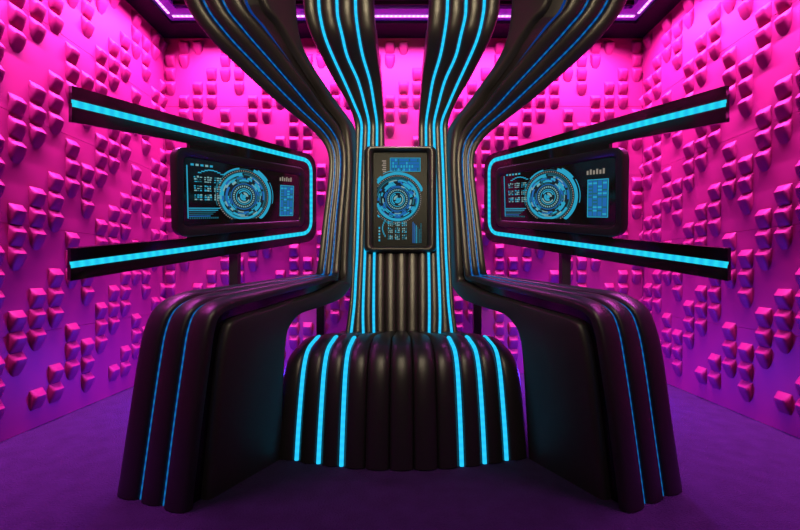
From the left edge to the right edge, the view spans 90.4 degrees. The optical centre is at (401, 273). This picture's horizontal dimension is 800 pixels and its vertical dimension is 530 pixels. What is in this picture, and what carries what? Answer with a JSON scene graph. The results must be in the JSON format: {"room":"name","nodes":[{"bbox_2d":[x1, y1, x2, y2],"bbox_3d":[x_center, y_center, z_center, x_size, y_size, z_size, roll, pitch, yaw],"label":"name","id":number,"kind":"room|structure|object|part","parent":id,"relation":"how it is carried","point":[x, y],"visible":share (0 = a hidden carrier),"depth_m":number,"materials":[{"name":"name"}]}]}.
{"room":"futuristic control room","nodes":[
{"label":"futuristic control room","id":0,"kind":"room"},
{"bbox_2d":[0,0,167,441],"bbox_3d":[-1.745,-0.495,1.161,0.080,2.450,3.521,0,0,0],"label":"wall","id":1,"kind":"structure","parent":0,"point":[66,346],"depth_m":2.06,"materials":[{"name":"pink tile"}]},
{"bbox_2d":[126,0,680,37],"bbox_3d":[0.013,-1.795,1.175,3.597,0.150,3.550,0,0,0],"label":"trim","id":2,"kind":"structure","parent":1,"relation":"attached to","point":[148,9],"depth_m":2.74,"materials":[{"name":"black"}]},
{"bbox_2d":[0,373,799,529],"bbox_3d":[0.013,0.760,0.580,3.617,0.060,4.760,0,0,0],"label":"floor","id":3,"kind":"structure","parent":0,"point":[738,471],"depth_m":1.32,"materials":[{"name":"purple carpet"}]},
{"bbox_2d":[67,86,315,284],"bbox_3d":[-0.870,0.027,1.877,0.275,1.406,1.256,0,0,28],"label":"display panel","id":4,"kind":"object","parent":3,"relation":"on","point":[233,194],"visible":1,"depth_m":1.74,"materials":[{"name":"black plastic"}]},
{"bbox_3d":[-0.831,0.263,1.982,0.042,0.934,0.042,0,0,0],"label":"post","id":5,"kind":"part","parent":4,"relation":"part of","materials":[{"name":"black metal"}]},
{"bbox_2d":[316,305,325,335],"bbox_3d":[-0.474,0.370,2.340,0.140,0.720,0.140,0,0,0],"label":"support post","id":6,"kind":"object","parent":3,"relation":"on","point":[320,311],"visible":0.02,"depth_m":2.32,"materials":[{"name":"black metal"}]},
{"bbox_2d":[117,0,681,512],"bbox_3d":[0.004,-0.628,1.714,1.886,2.720,1.018,0,0,0],"label":"throne","id":7,"kind":"object","parent":3,"relation":"on","point":[214,403],"visible":1,"depth_m":1.57,"materials":[{"name":"black plastic"}]},
{"bbox_3d":[-0.435,-0.629,1.698,0.196,2.717,0.927,0,0,32],"label":"panel","id":8,"kind":"part","parent":7,"relation":"part of","materials":[{"name":"black plastic"}]},
{"bbox_3d":[-0.006,-0.386,2.072,0.379,0.551,0.076,0,0,0],"label":"display frame","id":9,"kind":"part","parent":7,"relation":"part of","materials":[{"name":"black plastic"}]},
{"bbox_3d":[0.000,0.514,1.778,0.996,0.432,0.572,0,0,0],"label":"seat","id":10,"kind":"part","parent":7,"relation":"part of","materials":[{"name":"black leather"}]},
{"bbox_3d":[0.454,-0.629,1.700,0.204,2.717,0.939,0,0,-34],"label":"panel","id":11,"kind":"part","parent":7,"relation":"part of","materials":[{"name":"black plastic"}]},
{"bbox_2d":[472,303,481,334],"bbox_3d":[0.445,0.370,2.340,0.140,0.720,0.140,0,0,0],"label":"support post","id":12,"kind":"object","parent":3,"relation":"on","point":[476,309],"visible":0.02,"depth_m":2.32,"materials":[{"name":"black metal"}]},
{"bbox_2d":[484,86,730,284],"bbox_3d":[0.854,0.027,1.877,0.275,1.406,1.256,0,0,-28],"label":"display panel","id":13,"kind":"object","parent":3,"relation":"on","point":[566,194],"visible":1,"depth_m":1.74,"materials":[{"name":"black plastic"}]},
{"bbox_3d":[0.815,0.263,1.982,0.042,0.934,0.042,0,0,0],"label":"post","id":14,"kind":"part","parent":13,"relation":"part of","materials":[{"name":"black metal"}]},
{"bbox_2d":[164,38,642,372],"bbox_3d":[0.013,-0.495,2.910,3.497,2.450,0.080,0,0,0],"label":"wall","id":15,"kind":"structure","parent":0,"point":[204,85],"depth_m":2.90,"materials":[{"name":"pink tile"}]},
{"bbox_2d":[639,0,799,437],"bbox_3d":[1.772,-0.495,1.181,0.080,2.450,3.561,0,0,0],"label":"wall","id":16,"kind":"structure","parent":0,"point":[733,344],"depth_m":2.09,"materials":[{"name":"pink tile"}]},
{"bbox_3d":[0.014,-1.900,1.180,3.617,0.060,3.560,0,0,0],"label":"ceiling","id":17,"kind":"structure","parent":0,"visible":0},
{"bbox_2d":[156,0,169,13],"bbox_3d":[-1.555,-1.737,1.075,0.014,0.006,3.150,0,0,0],"label":"strip light","id":18,"kind":"object","parent":17,"relation":"attached to","point":[157,1],"visible":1,"depth_m":2.58,"materials":[{"name":"plastic"}]},
{"bbox_2d":[172,15,192,16],"bbox_3d":[-1.475,-1.737,2.673,0.129,0.006,0.010,0,0,0],"label":"strip light","id":19,"kind":"object","parent":17,"relation":"attached to","point":[172,15],"depth_m":2.68,"materials":[{"name":"plastic"}]},
{"bbox_2d":[375,15,427,16],"bbox_3d":[0.000,-1.737,2.673,0.351,0.006,0.010,0,0,0],"label":"strip light","id":20,"kind":"object","parent":17,"relation":"attached to","point":[400,15],"depth_m":2.68,"materials":[{"name":"plastic"}]},
{"bbox_2d":[153,0,653,19],"bbox_3d":[0.013,-1.805,1.065,3.197,0.130,3.330,0,0,0],"label":"trim","id":21,"kind":"structure","parent":17,"relation":"attached to","point":[172,9],"depth_m":2.63,"materials":[{"name":"purple paint"}]},
{"bbox_2d":[173,0,633,4],"bbox_3d":[0.013,-1.810,2.556,2.997,0.120,0.068,0,0,0],"label":"trim","id":22,"kind":"structure","parent":17,"relation":"attached to","point":[175,2],"depth_m":2.58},
{"bbox_2d":[618,15,634,16],"bbox_3d":[1.512,-1.737,2.673,0.108,0.006,0.010,0,0,0],"label":"strip light","id":23,"kind":"object","parent":17,"relation":"attached to","point":[618,15],"depth_m":2.67,"materials":[{"name":"plastic"}]},
{"bbox_2d":[637,0,651,13],"bbox_3d":[1.582,-1.737,1.075,0.014,0.006,3.150,0,0,0],"label":"strip light","id":24,"kind":"object","parent":17,"relation":"attached to","point":[649,1],"visible":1,"depth_m":2.59,"materials":[{"name":"plastic"}]}
]}

